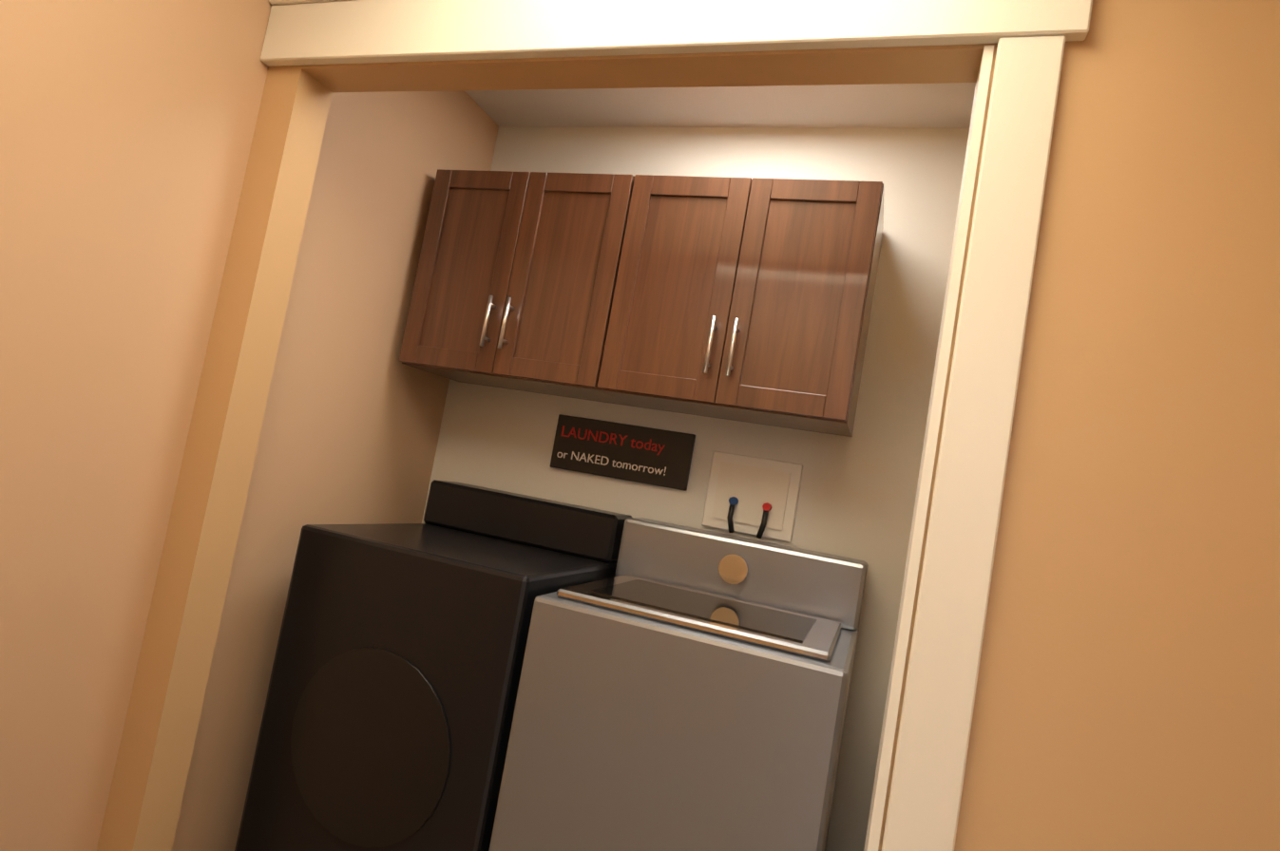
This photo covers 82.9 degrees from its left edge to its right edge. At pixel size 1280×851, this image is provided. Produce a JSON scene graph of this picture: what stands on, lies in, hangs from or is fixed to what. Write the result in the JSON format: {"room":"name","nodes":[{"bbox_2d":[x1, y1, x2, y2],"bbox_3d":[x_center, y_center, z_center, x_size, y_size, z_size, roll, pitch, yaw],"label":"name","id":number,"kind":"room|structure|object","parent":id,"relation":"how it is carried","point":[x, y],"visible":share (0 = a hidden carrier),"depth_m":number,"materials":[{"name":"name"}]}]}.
{"room":"laundry closet","nodes":[
{"label":"laundry closet","id":0,"kind":"room"},
{"bbox_2d":[0,0,272,850],"bbox_3d":[-1.946,-0.367,-0.940,0.150,2.400,7.720,8,-4,19],"label":"wall","id":1,"kind":"structure","parent":0,"point":[126,126],"depth_m":1.44,"materials":[{"name":"beige paint"}]},
{"bbox_2d":[95,0,1279,850],"bbox_3d":[0.013,0.139,1.327,2.160,2.400,0.100,8,-4,19],"label":"wall","id":2,"kind":"structure","parent":0,"point":[214,393],"depth_m":1.46,"materials":[{"name":"beige paint"}]},
{"bbox_2d":[399,169,627,403],"bbox_3d":[-0.325,-0.431,2.284,0.661,0.620,0.338,8,-4,19],"label":"upper cabinet","id":3,"kind":"object","parent":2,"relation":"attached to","point":[511,278],"depth_m":2.12,"materials":[{"name":"brown wood"}]},
{"bbox_2d":[549,414,695,491],"bbox_3d":[-0.062,0.082,2.301,0.465,0.175,0.020,8,-4,19],"label":"sign plaque","id":4,"kind":"object","parent":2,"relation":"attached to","point":[639,454],"visible":1,"depth_m":2.29,"materials":[{"name":"black plastic"}]},
{"bbox_2d":[260,0,1092,850],"bbox_3d":[-0.243,0.204,1.341,1.690,2.186,0.058,8,-4,19],"label":"door frame","id":5,"kind":"structure","parent":2,"relation":"attached to","point":[1030,38],"depth_m":1.10,"materials":[{"name":"white wood"}]},
{"bbox_2d":[589,174,883,437],"bbox_3d":[0.298,-0.338,2.065,0.673,0.620,0.338,8,-4,19],"label":"upper cabinet","id":6,"kind":"object","parent":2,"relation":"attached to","point":[745,299],"depth_m":1.90,"materials":[{"name":"brown wood"}]},
{"bbox_2d":[701,451,802,542],"bbox_3d":[0.325,0.208,2.138,0.270,0.234,0.054,8,-4,19],"label":"water supply box","id":7,"kind":"object","parent":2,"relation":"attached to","point":[754,496],"visible":1,"depth_m":2.14,"materials":[{"name":"white plastic"}]},
{"bbox_2d":[464,82,975,128],"bbox_3d":[-0.176,-1.360,-1.351,3.150,0.100,7.570,8,-4,19],"label":"ceiling","id":8,"kind":"structure","parent":0,"point":[919,105],"depth_m":2.20,"materials":[{"name":"white paint"}]},
{"bbox_3d":[-0.604,1.096,-1.529,3.150,0.100,7.570,8,-4,19],"label":"floor","id":9,"kind":"structure","parent":0,"visible":0},
{"bbox_2d":[234,479,631,850],"bbox_3d":[-0.519,0.736,2.001,0.650,1.100,0.676,8,-4,19],"label":"dryer","id":10,"kind":"object","parent":9,"relation":"on","point":[391,699],"visible":0.92,"depth_m":1.70,"materials":[{"name":"black metal"}]},
{"bbox_2d":[488,517,868,850],"bbox_3d":[0.120,0.841,1.778,0.680,1.120,0.670,8,-4,19],"label":"washer","id":11,"kind":"object","parent":9,"relation":"on","point":[681,688],"visible":1,"depth_m":1.51,"materials":[{"name":"grey metal"}]}
]}

